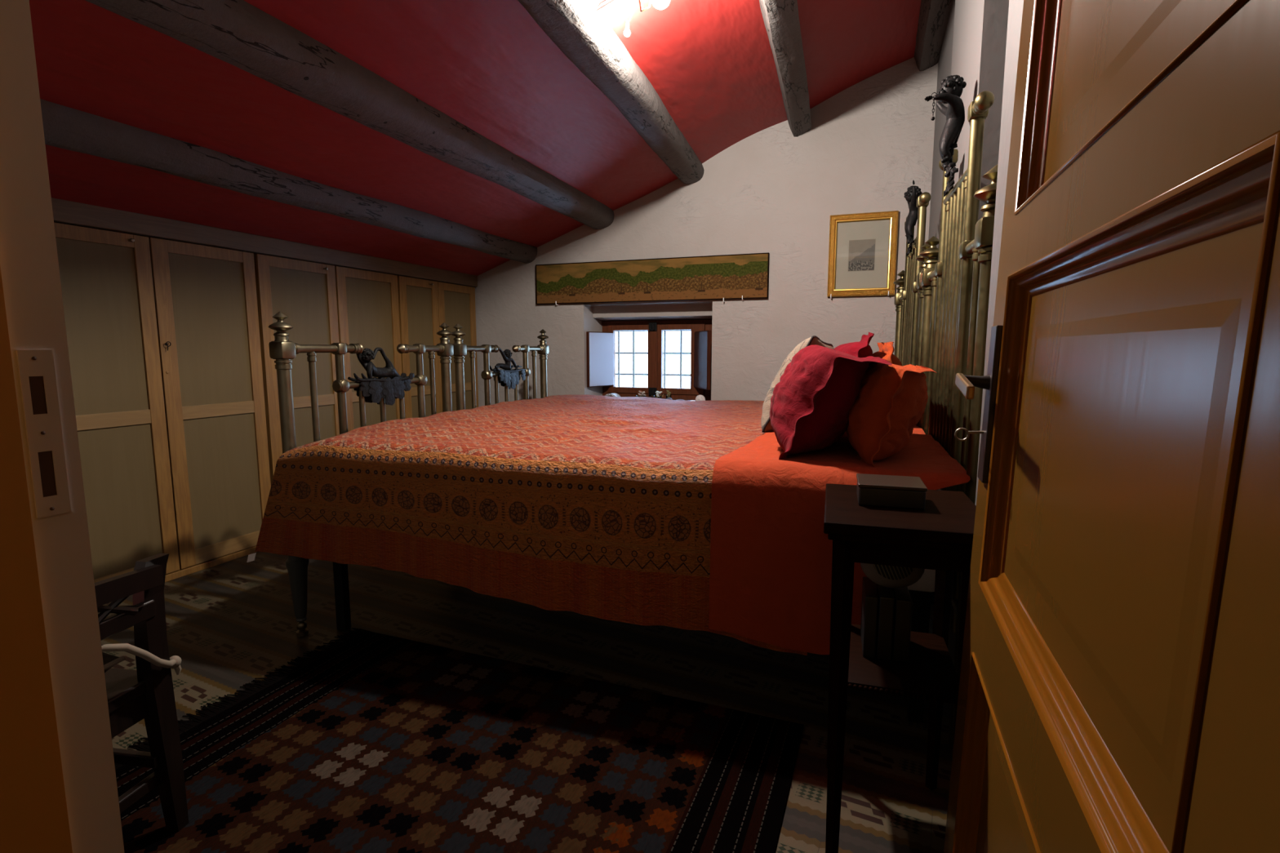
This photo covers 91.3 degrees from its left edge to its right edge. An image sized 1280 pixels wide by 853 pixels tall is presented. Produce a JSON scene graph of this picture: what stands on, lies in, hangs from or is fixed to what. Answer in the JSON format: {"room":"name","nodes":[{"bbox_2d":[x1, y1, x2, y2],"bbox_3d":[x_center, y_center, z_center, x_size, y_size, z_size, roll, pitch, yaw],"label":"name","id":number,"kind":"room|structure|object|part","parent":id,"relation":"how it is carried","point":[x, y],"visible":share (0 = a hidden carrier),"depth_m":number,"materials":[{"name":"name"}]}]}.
{"room":"bedroom","nodes":[
{"label":"bedroom","id":0,"kind":"room"},
{"bbox_2d":[29,0,921,284],"bbox_3d":[-0.550,-1.440,2.253,4.100,1.656,4.450,3,8,20],"label":"ceiling","id":1,"kind":"structure","parent":0,"point":[487,65],"depth_m":2.41,"materials":[{"name":"red paint"}]},
{"bbox_2d":[596,0,670,36],"bbox_3d":[-0.022,-1.337,1.970,0.162,0.168,0.228,-7,10,-43],"label":"ceiling lamp","id":2,"kind":"object","parent":1,"relation":"hanging from","point":[659,4],"visible":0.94,"depth_m":1.94,"materials":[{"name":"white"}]},
{"bbox_3d":[-0.043,-1.319,2.096,0.022,0.022,0.022,3,8,20],"label":"bulb","id":3,"kind":"part","parent":2,"relation":"part of","materials":[{"name":"white glass"}]},
{"bbox_3d":[0.064,-1.327,1.937,0.060,0.060,0.060,3,8,20],"label":"bulb","id":4,"kind":"part","parent":2,"relation":"part of","materials":[{"name":"white glass"}]},
{"bbox_2d":[97,551,952,852],"bbox_3d":[-0.618,0.831,1.621,4.800,0.050,6.000,3,8,20],"label":"floor","id":5,"kind":"structure","parent":0,"point":[231,624],"depth_m":2.03,"materials":[{"name":"tile"}]},
{"bbox_2d":[51,197,478,582],"bbox_3d":[-2.127,-0.163,3.153,0.572,1.545,3.742,3,8,20],"label":"cabinet","id":6,"kind":"object","parent":5,"relation":"on","point":[174,373],"visible":0.59,"depth_m":2.83,"materials":[{"name":"brown wood"}]},
{"bbox_3d":[-2.127,-0.378,2.417,0.018,0.658,0.357,3,8,20],"label":"panel","id":7,"kind":"part","parent":6,"relation":"part of","materials":[{"name":"brown wood"}]},
{"bbox_3d":[-2.123,-0.023,2.460,0.026,0.058,0.357,3,8,20],"label":"rail","id":8,"kind":"part","parent":6,"relation":"part of","materials":[{"name":"brown wood"}]},
{"bbox_3d":[-2.123,0.625,2.541,0.026,0.068,0.357,3,8,20],"label":"rail","id":9,"kind":"part","parent":6,"relation":"part of","materials":[{"name":"brown wood"}]},
{"bbox_3d":[-2.123,-0.048,2.455,0.028,1.426,0.477,3,8,20],"label":"door","id":10,"kind":"part","parent":6,"relation":"part of","materials":[{"name":"brown wood"}]},
{"bbox_3d":[-2.127,0.299,2.502,0.018,0.590,0.357,3,8,20],"label":"panel","id":11,"kind":"part","parent":6,"relation":"part of","materials":[{"name":"brown wood"}]},
{"bbox_3d":[-1.959,-0.103,2.899,0.028,1.426,0.465,3,8,20],"label":"door","id":12,"kind":"part","parent":6,"relation":"part of","materials":[{"name":"brown wood"}]},
{"bbox_3d":[-1.962,-0.434,2.863,0.018,0.658,0.341,3,8,20],"label":"panel","id":13,"kind":"part","parent":6,"relation":"part of","materials":[{"name":"brown wood"}]},
{"bbox_3d":[-1.958,-0.078,2.906,0.026,0.058,0.341,3,8,20],"label":"rail","id":14,"kind":"part","parent":6,"relation":"part of","materials":[{"name":"brown wood"}]},
{"bbox_3d":[-1.962,0.243,2.948,0.018,0.590,0.341,3,8,20],"label":"panel","id":15,"kind":"part","parent":6,"relation":"part of","materials":[{"name":"brown wood"}]},
{"bbox_3d":[-1.958,0.570,2.987,0.026,0.068,0.341,3,8,20],"label":"rail","id":16,"kind":"part","parent":6,"relation":"part of","materials":[{"name":"brown wood"}]},
{"bbox_3d":[-1.791,-0.160,3.352,0.028,1.426,0.472,3,8,20],"label":"door","id":17,"kind":"part","parent":6,"relation":"part of","materials":[{"name":"brown wood"}]},
{"bbox_3d":[-1.795,-0.490,3.315,0.018,0.658,0.352,3,8,20],"label":"panel","id":18,"kind":"part","parent":6,"relation":"part of","materials":[{"name":"brown wood"}]},
{"bbox_3d":[-1.791,-0.134,3.357,0.026,0.058,0.352,3,8,20],"label":"rail","id":19,"kind":"part","parent":6,"relation":"part of","materials":[{"name":"brown wood"}]},
{"bbox_3d":[-1.795,0.187,3.399,0.018,0.590,0.352,3,8,20],"label":"panel","id":20,"kind":"part","parent":6,"relation":"part of","materials":[{"name":"brown wood"}]},
{"bbox_3d":[-1.623,-0.191,3.811,0.026,0.058,0.362,3,8,20],"label":"rail","id":21,"kind":"part","parent":6,"relation":"part of","materials":[{"name":"brown wood"}]},
{"bbox_3d":[-1.623,-0.216,3.806,0.028,1.426,0.482,3,8,20],"label":"door","id":22,"kind":"part","parent":6,"relation":"part of","materials":[{"name":"brown wood"}]},
{"bbox_3d":[-1.627,-0.546,3.768,0.018,0.658,0.362,3,8,20],"label":"panel","id":23,"kind":"part","parent":6,"relation":"part of","materials":[{"name":"brown wood"}]},
{"bbox_3d":[-1.627,0.131,3.852,0.018,0.590,0.362,3,8,20],"label":"panel","id":24,"kind":"part","parent":6,"relation":"part of","materials":[{"name":"brown wood"}]},
{"bbox_3d":[-1.469,-0.268,4.219,0.028,1.426,0.374,3,8,20],"label":"door","id":25,"kind":"part","parent":6,"relation":"part of","materials":[{"name":"brown wood"}]},
{"bbox_3d":[-1.473,-0.598,4.182,0.018,0.658,0.254,3,8,20],"label":"panel","id":26,"kind":"part","parent":6,"relation":"part of","materials":[{"name":"brown wood"}]},
{"bbox_3d":[-1.473,0.079,4.266,0.018,0.590,0.254,3,8,20],"label":"panel","id":27,"kind":"part","parent":6,"relation":"part of","materials":[{"name":"brown wood"}]},
{"bbox_3d":[-1.469,-0.242,4.224,0.026,0.058,0.254,3,8,20],"label":"rail","id":28,"kind":"part","parent":6,"relation":"part of","materials":[{"name":"brown wood"}]},
{"bbox_3d":[-1.333,-0.645,4.561,0.018,0.658,0.309,3,8,20],"label":"panel","id":29,"kind":"part","parent":6,"relation":"part of","materials":[{"name":"brown wood"}]},
{"bbox_3d":[-1.329,-0.315,4.599,0.028,1.426,0.429,3,8,20],"label":"door","id":30,"kind":"part","parent":6,"relation":"part of","materials":[{"name":"brown wood"}]},
{"bbox_3d":[-1.329,-0.289,4.604,0.026,0.058,0.309,3,8,20],"label":"rail","id":31,"kind":"part","parent":6,"relation":"part of","materials":[{"name":"brown wood"}]},
{"bbox_3d":[-1.333,0.032,4.645,0.018,0.590,0.309,3,8,20],"label":"panel","id":32,"kind":"part","parent":6,"relation":"part of","materials":[{"name":"brown wood"}]},
{"bbox_2d":[114,627,804,852],"bbox_3d":[-0.532,0.832,1.378,1.585,0.009,1.274,3,8,22],"label":"rug","id":33,"kind":"object","parent":5,"relation":"on","point":[374,742],"visible":0.8,"depth_m":1.50,"materials":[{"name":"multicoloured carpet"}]},
{"bbox_2d":[94,553,188,831],"bbox_3d":[-1.146,0.571,1.100,0.384,0.595,0.431,1,7,9],"label":"chair","id":34,"kind":"object","parent":33,"relation":"on","point":[146,692],"visible":0.48,"depth_m":1.23,"materials":[{"name":"brown wood"}]},
{"bbox_3d":[-1.168,0.530,1.098,0.340,0.027,0.400,1,7,9],"label":"seat","id":35,"kind":"part","parent":34,"relation":"part of","materials":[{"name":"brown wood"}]},
{"bbox_3d":[-0.988,0.378,1.050,0.016,0.034,0.370,1,7,9],"label":"rail","id":36,"kind":"part","parent":34,"relation":"part of","materials":[{"name":"brown wood"}]},
{"bbox_3d":[-0.969,0.307,1.038,0.024,0.044,0.370,1,7,9],"label":"crest rail","id":37,"kind":"part","parent":34,"relation":"part of","materials":[{"name":"brown wood"}]},
{"bbox_2d":[101,643,182,675],"bbox_3d":[-1.144,0.464,1.109,0.372,0.130,0.410,1,7,9],"label":"handle","id":38,"kind":"object","parent":34,"relation":"on","point":[108,660],"visible":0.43,"depth_m":1.20,"materials":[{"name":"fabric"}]},
{"bbox_3d":[-0.964,0.551,1.261,0.047,0.595,0.051,1,7,9],"label":"post","id":39,"kind":"part","parent":34,"relation":"part of","materials":[{"name":"brown wood"}]},
{"bbox_2d":[268,74,998,750],"bbox_3d":[-0.050,-0.173,2.220,2.167,1.796,1.035,2,7,17],"label":"bed","id":40,"kind":"object","parent":5,"relation":"on","point":[955,285],"visible":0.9,"depth_m":1.90,"materials":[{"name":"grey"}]},
{"bbox_3d":[-1.186,0.106,2.122,0.053,0.705,0.053,2,7,17],"label":"footboard","id":41,"kind":"part","parent":40,"relation":"part of","materials":[{"name":"gold metal"}]},
{"bbox_3d":[-1.186,0.553,2.177,0.072,0.255,0.072,2,7,17],"label":"leg","id":42,"kind":"part","parent":40,"relation":"part of","materials":[{"name":"grey wood"}]},
{"bbox_3d":[-1.132,-0.280,2.252,0.042,0.042,0.371,2,7,17],"label":"rail","id":43,"kind":"part","parent":40,"relation":"part of","materials":[{"name":"gold metal"}]},
{"bbox_3d":[-1.113,0.049,2.355,0.044,0.722,0.044,2,7,17],"label":"post","id":44,"kind":"part","parent":40,"relation":"part of","materials":[{"name":"gold metal"}]},
{"bbox_3d":[-1.064,0.547,2.229,0.038,0.365,0.032,2,7,17],"label":"leg","id":45,"kind":"part","parent":40,"relation":"part of","materials":[{"name":"black metal"}]},
{"bbox_3d":[-1.044,-0.179,2.554,0.025,0.025,0.472,2,7,17],"label":"rail","id":46,"kind":"part","parent":40,"relation":"part of","materials":[{"name":"gold metal"}]},
{"bbox_3d":[-0.975,-0.007,2.803,0.044,0.722,0.044,2,7,17],"label":"post","id":47,"kind":"part","parent":40,"relation":"part of","materials":[{"name":"gold metal"}]},
{"bbox_3d":[-0.967,-0.347,2.788,0.042,0.042,0.337,2,7,17],"label":"rail","id":48,"kind":"part","parent":40,"relation":"part of","materials":[{"name":"gold metal"}]},
{"bbox_3d":[-0.918,-0.002,2.993,0.053,0.705,0.053,2,7,17],"label":"post","id":49,"kind":"part","parent":40,"relation":"part of","materials":[{"name":"gold metal"}]},
{"bbox_3d":[0.748,0.615,1.680,0.038,0.365,0.032,2,7,17],"label":"leg","id":50,"kind":"part","parent":40,"relation":"part of","materials":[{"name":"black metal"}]},
{"bbox_3d":[1.081,0.083,2.401,0.058,1.242,0.058,2,7,17],"label":"post","id":51,"kind":"part","parent":40,"relation":"part of","materials":[{"name":"gold metal"}]},
{"bbox_3d":[-0.057,0.208,2.270,2.011,0.254,0.958,2,7,17],"label":"mattress","id":52,"kind":"part","parent":40,"relation":"part of","materials":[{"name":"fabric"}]},
{"bbox_3d":[1.043,-0.537,2.198,0.040,0.040,0.262,2,7,17],"label":"rail","id":53,"kind":"part","parent":40,"relation":"part of","materials":[{"name":"gold metal"}]},
{"bbox_3d":[0.851,-0.928,1.815,0.010,0.077,0.013,-5,9,-36],"label":"chain","id":54,"kind":"part","parent":40,"relation":"part of","materials":[{"name":"black metal"}]},
{"bbox_3d":[1.004,-0.206,2.113,0.048,1.388,0.048,2,7,17],"label":"tall post","id":55,"kind":"part","parent":40,"relation":"part of","materials":[{"name":"gold metal"}]},
{"bbox_2d":[942,142,958,196],"bbox_3d":[0.920,-0.765,1.855,0.029,0.143,0.153,2,7,17],"label":"figurine","id":56,"kind":"object","parent":40,"relation":"hanging from","point":[948,148],"depth_m":1.84,"materials":[{"name":"black metal"}]},
{"bbox_3d":[0.943,0.428,1.989,0.028,0.028,0.945,2,7,17],"label":"rail","id":57,"kind":"part","parent":40,"relation":"part of","materials":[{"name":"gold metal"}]},
{"bbox_3d":[0.943,-0.708,1.847,0.026,0.026,0.421,2,7,17],"label":"rail","id":58,"kind":"part","parent":40,"relation":"part of","materials":[{"name":"gold metal"}]},
{"bbox_3d":[0.881,-0.156,1.713,0.048,1.388,0.048,2,7,17],"label":"tall post","id":59,"kind":"part","parent":40,"relation":"part of","materials":[{"name":"gold metal"}]},
{"bbox_3d":[0.843,-0.457,1.550,0.040,0.040,0.262,2,7,17],"label":"rail","id":60,"kind":"part","parent":40,"relation":"part of","materials":[{"name":"gold metal"}]},
{"bbox_3d":[0.805,0.195,1.504,0.058,1.242,0.058,2,7,17],"label":"headboard","id":61,"kind":"part","parent":40,"relation":"part of","materials":[{"name":"gold metal"}]},
{"bbox_2d":[451,180,937,410],"bbox_3d":[0.258,-0.264,3.225,2.173,1.729,1.037,2,7,17],"label":"bed","id":62,"kind":"object","parent":5,"relation":"on","point":[908,298],"visible":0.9,"depth_m":3.06,"materials":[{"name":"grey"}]},
{"bbox_3d":[-0.885,-0.015,3.100,0.053,0.705,0.053,2,7,17],"label":"footboard","id":63,"kind":"part","parent":62,"relation":"part of","materials":[{"name":"gold metal"}]},
{"bbox_3d":[-0.830,-0.402,3.232,0.042,0.042,0.374,2,7,17],"label":"rail","id":64,"kind":"part","parent":62,"relation":"part of","materials":[{"name":"gold metal"}]},
{"bbox_3d":[-0.811,-0.073,3.337,0.044,0.722,0.044,2,7,17],"label":"post","id":65,"kind":"part","parent":62,"relation":"part of","materials":[{"name":"gold metal"}]},
{"bbox_3d":[-0.746,-0.299,3.522,0.025,0.025,0.442,2,7,17],"label":"rail","id":66,"kind":"part","parent":62,"relation":"part of","materials":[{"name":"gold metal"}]},
{"bbox_3d":[-0.681,-0.125,3.756,0.044,0.722,0.044,2,7,17],"label":"post","id":67,"kind":"part","parent":62,"relation":"part of","materials":[{"name":"gold metal"}]},
{"bbox_2d":[247,394,807,655],"bbox_3d":[-0.139,0.184,2.822,1.820,0.497,2.125,2,7,17],"label":"quilt","id":68,"kind":"object","parent":62,"relation":"on","point":[598,506],"visible":0.87,"depth_m":1.87,"materials":[{"name":"orange fabric"}]},
{"bbox_3d":[-0.667,-0.468,3.763,0.042,0.042,0.384,2,7,17],"label":"rail","id":69,"kind":"part","parent":62,"relation":"part of","materials":[{"name":"gold metal"}]},
{"bbox_3d":[-0.610,-0.126,3.990,0.053,0.705,0.053,2,7,17],"label":"post","id":70,"kind":"part","parent":62,"relation":"part of","materials":[{"name":"gold metal"}]},
{"bbox_2d":[708,424,970,654],"bbox_3d":[0.783,0.210,2.548,0.611,0.486,2.130,2,7,17],"label":"sheet","id":71,"kind":"object","parent":62,"relation":"on","point":[771,576],"visible":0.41,"depth_m":1.60,"materials":[{"name":"fabric"}]},
{"bbox_2d":[760,335,834,432],"bbox_3d":[0.587,-0.148,2.303,0.245,0.364,0.393,2,7,17],"label":"patterned cushion","id":72,"kind":"object","parent":71,"relation":"on","point":[814,340],"visible":0.25,"depth_m":2.17,"materials":[{"name":"fabric"}]},
{"bbox_2d":[769,344,893,459],"bbox_3d":[0.570,-0.076,1.906,0.350,0.343,0.662,2,7,17],"label":"pillow","id":73,"kind":"object","parent":71,"relation":"on","point":[811,402],"visible":0.89,"depth_m":1.67,"materials":[{"name":"fabric"}]},
{"bbox_2d":[834,332,874,363],"bbox_3d":[0.865,-0.194,2.639,0.225,0.392,0.669,2,7,17],"label":"pillow","id":74,"kind":"object","parent":71,"relation":"on","point":[862,348],"visible":0.27,"depth_m":2.36,"materials":[{"name":"fabric"}]},
{"bbox_2d":[872,342,902,365],"bbox_3d":[0.980,-0.169,2.575,0.181,0.355,0.641,2,7,17],"label":"pillow","id":75,"kind":"object","parent":71,"relation":"on","point":[886,349],"visible":0.24,"depth_m":2.32,"materials":[{"name":"fabric"}]},
{"bbox_2d":[845,361,937,466],"bbox_3d":[0.723,-0.041,1.864,0.235,0.306,0.644,2,7,17],"label":"pillow","id":76,"kind":"object","parent":71,"relation":"on","point":[891,400],"visible":0.78,"depth_m":1.62,"materials":[{"name":"fabric"}]},
{"bbox_3d":[1.389,-0.041,3.402,0.058,1.242,0.058,2,7,17],"label":"post","id":77,"kind":"part","parent":62,"relation":"part of","materials":[{"name":"gold metal"}]},
{"bbox_3d":[1.313,-0.331,3.114,0.048,1.388,0.048,2,7,17],"label":"tall post","id":78,"kind":"part","parent":62,"relation":"part of","materials":[{"name":"gold metal"}]},
{"bbox_2d":[905,224,914,256],"bbox_3d":[1.215,-0.844,2.816,0.029,0.143,0.153,2,7,17],"label":"figurine","id":79,"kind":"object","parent":62,"relation":"hanging from","point":[908,228],"depth_m":2.80,"materials":[{"name":"black metal"}]},
{"bbox_3d":[1.191,-0.281,2.719,0.048,1.388,0.048,2,7,17],"label":"tall post","id":80,"kind":"part","parent":62,"relation":"part of","materials":[{"name":"gold metal"}]},
{"bbox_3d":[1.115,0.070,2.510,0.058,1.242,0.058,2,7,17],"label":"headboard","id":81,"kind":"part","parent":62,"relation":"part of","materials":[{"name":"gold metal"}]},
{"bbox_2d":[823,483,976,852],"bbox_3d":[0.520,0.499,1.291,0.289,0.690,0.344,2,7,17],"label":"bedside table","id":82,"kind":"object","parent":5,"relation":"on","point":[939,537],"visible":0.86,"depth_m":1.18,"materials":[{"name":"brown wood"}]},
{"bbox_3d":[0.460,0.496,1.460,0.026,0.656,0.026,-4,8,-28],"label":"leg","id":83,"kind":"part","parent":82,"relation":"part of","materials":[{"name":"brown wood"}]},
{"bbox_3d":[0.379,0.528,1.199,0.037,0.656,0.037,2,7,17],"label":"leg","id":84,"kind":"part","parent":82,"relation":"part of","materials":[{"name":"brown wood"}]},
{"bbox_2d":[860,576,878,657],"bbox_3d":[0.487,0.404,1.333,0.024,0.130,0.120,2,7,17],"label":"book","id":85,"kind":"object","parent":82,"relation":"on","point":[869,595],"visible":0.89,"depth_m":1.28,"materials":[{"name":"black paper"}]},
{"bbox_2d":[875,583,894,660],"bbox_3d":[0.515,0.404,1.325,0.028,0.132,0.120,2,7,17],"label":"book","id":86,"kind":"object","parent":82,"relation":"on","point":[886,604],"visible":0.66,"depth_m":1.27,"materials":[{"name":"black paper"}]},
{"bbox_2d":[860,563,924,588],"bbox_3d":[0.527,0.286,1.306,0.126,0.104,0.060,2,7,17],"label":"bowl","id":87,"kind":"object","parent":86,"relation":"on","point":[888,576],"visible":0.52,"depth_m":1.29,"materials":[{"name":"brown"}]},
{"bbox_2d":[856,473,927,510],"bbox_3d":[0.509,0.131,1.277,0.126,0.044,0.114,2,7,17],"label":"box","id":88,"kind":"object","parent":82,"relation":"on","point":[872,490],"visible":1,"depth_m":1.23,"materials":[{"name":"black"}]},
{"bbox_3d":[0.509,0.113,1.274,0.126,0.007,0.114,2,7,17],"label":"lid","id":89,"kind":"part","parent":88,"relation":"part of","materials":[{"name":"black"}]},
{"bbox_3d":[0.522,0.185,1.252,0.277,0.013,0.330,2,7,17],"label":"moulding","id":90,"kind":"part","parent":82,"relation":"part of","materials":[{"name":"brown wood"}]},
{"bbox_2d":[891,586,912,662],"bbox_3d":[0.546,0.406,1.315,0.030,0.130,0.120,2,7,17],"label":"book","id":91,"kind":"object","parent":82,"relation":"on","point":[903,602],"visible":0.66,"depth_m":1.26,"materials":[{"name":"black paper"}]},
{"bbox_2d":[847,624,956,704],"bbox_3d":[0.523,0.481,1.291,0.226,0.014,0.276,2,7,17],"label":"shelf","id":92,"kind":"object","parent":82,"relation":"attached to","point":[930,673],"depth_m":1.23,"materials":[{"name":"brown wood"}]},
{"bbox_3d":[0.668,0.503,1.397,0.026,0.656,0.026,-4,8,-28],"label":"leg","id":93,"kind":"part","parent":82,"relation":"part of","materials":[{"name":"brown wood"}]},
{"bbox_3d":[0.588,0.536,1.135,0.026,0.656,0.026,-4,8,-28],"label":"leg","id":94,"kind":"part","parent":82,"relation":"part of","materials":[{"name":"brown wood"}]},
{"bbox_2d":[461,57,937,407],"bbox_3d":[0.316,-1.148,4.372,4.300,3.200,0.433,3,8,20],"label":"wall","id":95,"kind":"structure","parent":0,"point":[776,192],"depth_m":3.98,"materials":[{"name":"paint"}]},
{"bbox_2d":[40,98,537,263],"bbox_3d":[-1.415,-1.042,2.779,0.188,0.199,3.848,2,7,18],"label":"beam","id":96,"kind":"structure","parent":95,"relation":"attached to","point":[65,127],"depth_m":2.34,"materials":[{"name":"paint"}]},
{"bbox_2d":[85,0,614,229],"bbox_3d":[-0.772,-1.176,2.524,0.214,0.305,3.869,2,7,15],"label":"beam","id":97,"kind":"structure","parent":95,"relation":"attached to","point":[238,33],"depth_m":1.87,"materials":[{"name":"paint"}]},
{"bbox_2d":[517,0,704,184],"bbox_3d":[-0.136,-1.342,2.267,0.186,0.358,3.877,2,7,14],"label":"beam","id":98,"kind":"structure","parent":95,"relation":"attached to","point":[582,33],"depth_m":2.28,"materials":[{"name":"paint"}]},
{"bbox_2d":[604,392,620,396],"bbox_3d":[-0.208,-0.219,4.670,0.124,0.058,0.085,3,8,20],"label":"ornament","id":99,"kind":"object","parent":95,"relation":"on","point":[614,394],"visible":0.48,"depth_m":4.64,"materials":[{"name":"white ceramic"}]},
{"bbox_2d":[615,330,648,387],"bbox_3d":[-0.047,-0.524,4.859,0.263,0.429,0.100,3,8,20],"label":"window grille","id":100,"kind":"object","parent":95,"relation":"in","point":[633,353],"depth_m":4.90,"materials":[{"name":"grey metal"}]},
{"bbox_2d":[635,390,646,396],"bbox_3d":[0.004,-0.219,4.547,0.080,0.088,0.080,3,8,20],"label":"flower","id":101,"kind":"object","parent":95,"relation":"on","point":[640,393],"visible":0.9,"depth_m":4.54,"materials":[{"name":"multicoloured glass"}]},
{"bbox_2d":[586,319,711,400],"bbox_3d":[0.107,-0.476,4.512,0.932,0.582,0.331,3,8,20],"label":"window","id":102,"kind":"structure","parent":95,"relation":"in","point":[600,346],"depth_m":4.58,"materials":[{"name":"brown wood"}]},
{"bbox_2d":[586,331,612,386],"bbox_3d":[-0.291,-0.497,4.628,0.020,0.400,0.285,5,9,37],"label":"shutter","id":103,"kind":"object","parent":102,"relation":"attached to","point":[598,344],"depth_m":4.60,"materials":[{"name":"white wood"}]},
{"bbox_2d":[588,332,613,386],"bbox_3d":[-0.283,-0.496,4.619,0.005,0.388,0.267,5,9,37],"label":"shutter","id":104,"kind":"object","parent":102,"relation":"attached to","point":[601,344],"depth_m":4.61,"materials":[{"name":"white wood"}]},
{"bbox_2d":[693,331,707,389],"bbox_3d":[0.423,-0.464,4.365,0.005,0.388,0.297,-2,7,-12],"label":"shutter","id":105,"kind":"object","parent":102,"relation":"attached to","point":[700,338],"depth_m":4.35,"materials":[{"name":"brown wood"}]},
{"bbox_2d":[694,330,711,390],"bbox_3d":[0.434,-0.465,4.370,0.020,0.400,0.315,-2,7,-12],"label":"shutter","id":106,"kind":"object","parent":102,"relation":"attached to","point":[702,338],"depth_m":4.32,"materials":[{"name":"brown wood"}]},
{"bbox_2d":[535,252,769,304],"bbox_3d":[0.033,-0.991,4.249,1.666,0.281,0.026,3,8,20],"label":"picture","id":107,"kind":"object","parent":95,"relation":"attached to","point":[727,277],"visible":1,"depth_m":4.21,"materials":[{"name":"brown wood"}]},
{"bbox_2d":[652,391,663,398],"bbox_3d":[0.131,-0.212,4.502,0.085,0.087,0.063,-1,7,-11],"label":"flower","id":108,"kind":"object","parent":95,"relation":"on","point":[657,392],"visible":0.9,"depth_m":4.49,"materials":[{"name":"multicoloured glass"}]},
{"bbox_2d":[666,390,671,398],"bbox_3d":[0.206,-0.216,4.511,0.042,0.092,0.061,3,8,20],"label":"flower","id":109,"kind":"object","parent":95,"relation":"on","point":[668,392],"visible":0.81,"depth_m":4.50,"materials":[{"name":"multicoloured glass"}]},
{"bbox_2d":[662,329,690,387],"bbox_3d":[0.292,-0.512,4.735,0.213,0.429,0.100,3,8,20],"label":"window grille","id":110,"kind":"object","parent":95,"relation":"in","point":[664,353],"depth_m":4.77,"materials":[{"name":"grey metal"}]},
{"bbox_2d":[695,395,705,400],"bbox_3d":[0.417,-0.184,4.330,0.071,0.072,0.044,3,8,20],"label":"shell","id":111,"kind":"object","parent":95,"relation":"on","point":[700,397],"visible":0.62,"depth_m":4.32,"materials":[{"name":"grey"}]},
{"bbox_2d":[759,0,811,136],"bbox_3d":[0.420,-1.552,2.035,0.170,0.396,3.856,2,7,17],"label":"beam","id":112,"kind":"structure","parent":95,"relation":"attached to","point":[780,17],"depth_m":2.69,"materials":[{"name":"paint"}]},
{"bbox_2d":[826,210,898,297],"bbox_3d":[1.334,-1.031,3.759,0.385,0.485,0.030,3,8,20],"label":"framed picture","id":113,"kind":"object","parent":95,"relation":"attached to","point":[863,246],"visible":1,"depth_m":3.76,"materials":[{"name":"brown"}]},
{"bbox_2d":[848,239,875,271],"bbox_3d":[1.334,-1.031,3.767,0.151,0.184,0.001,3,8,20],"label":"print","id":114,"kind":"object","parent":113,"relation":"attached to","point":[861,255],"depth_m":3.77},
{"bbox_2d":[928,0,1023,665],"bbox_3d":[1.298,-0.731,1.825,0.677,3.000,3.775,3,8,20],"label":"wall","id":115,"kind":"structure","parent":0,"point":[980,45],"depth_m":1.77,"materials":[{"name":"paint"}]},
{"bbox_2d":[914,0,952,71],"bbox_3d":[0.953,-1.826,1.803,0.171,0.345,3.840,3,8,20],"label":"beam","id":116,"kind":"structure","parent":115,"relation":"attached to","point":[934,15],"depth_m":3.12,"materials":[{"name":"paint"}]},
{"bbox_3d":[-1.186,-0.513,0.481,4.400,2.900,0.495,3,8,20],"label":"wall","id":117,"kind":"structure","parent":0,"visible":0},
{"bbox_2d":[0,266,72,852],"bbox_3d":[-0.227,-0.070,0.157,1.140,2.100,0.452,3,8,20],"label":"trim","id":118,"kind":"structure","parent":117,"relation":"attached to","point":[34,819],"depth_m":0.52,"materials":[{"name":"brown wood"}]},
{"bbox_2d":[15,350,71,518],"bbox_3d":[-0.507,0.006,0.533,0.003,0.142,0.024,3,8,20],"label":"strike plate","id":119,"kind":"object","parent":117,"relation":"attached to","point":[36,368],"visible":1,"depth_m":0.53,"materials":[{"name":"silver metal"}]},
{"bbox_2d":[0,0,124,852],"bbox_3d":[-0.142,-0.108,0.386,1.140,2.120,0.043,3,8,20],"label":"trim","id":120,"kind":"structure","parent":117,"relation":"attached to","point":[29,264],"depth_m":0.54,"materials":[{"name":"brown wood"}]},
{"bbox_2d":[943,0,1279,852],"bbox_3d":[0.412,-0.101,0.610,0.098,2.026,0.818,4,8,20],"label":"door","id":121,"kind":"structure","parent":117,"relation":"in","point":[1119,691],"depth_m":0.48,"materials":[{"name":"brown wood"}]},
{"bbox_3d":[0.468,-0.059,0.903,0.010,0.031,0.130,4,8,20],"label":"lever","id":122,"kind":"part","parent":121,"relation":"part of","materials":[{"name":"gold metal"}]},
{"bbox_3d":[0.407,0.602,0.689,0.028,0.442,0.637,4,8,20],"label":"moulding","id":123,"kind":"part","parent":121,"relation":"part of","materials":[{"name":"brown wood"}]},
{"bbox_3d":[0.418,0.603,0.685,0.002,0.382,0.577,4,8,20],"label":"panel","id":124,"kind":"part","parent":121,"relation":"part of","materials":[{"name":"brown wood"}]},
{"bbox_3d":[0.433,-0.616,0.528,0.028,0.724,0.637,4,8,20],"label":"moulding","id":125,"kind":"part","parent":121,"relation":"part of","materials":[{"name":"brown wood"}]},
{"bbox_3d":[0.430,0.050,0.612,0.002,0.397,0.577,4,8,20],"label":"panel","id":126,"kind":"part","parent":121,"relation":"part of","materials":[{"name":"brown wood"}]},
{"bbox_3d":[0.445,-0.615,0.524,0.002,0.664,0.577,4,8,20],"label":"panel","id":127,"kind":"part","parent":121,"relation":"part of","materials":[{"name":"brown wood"}]}
]}

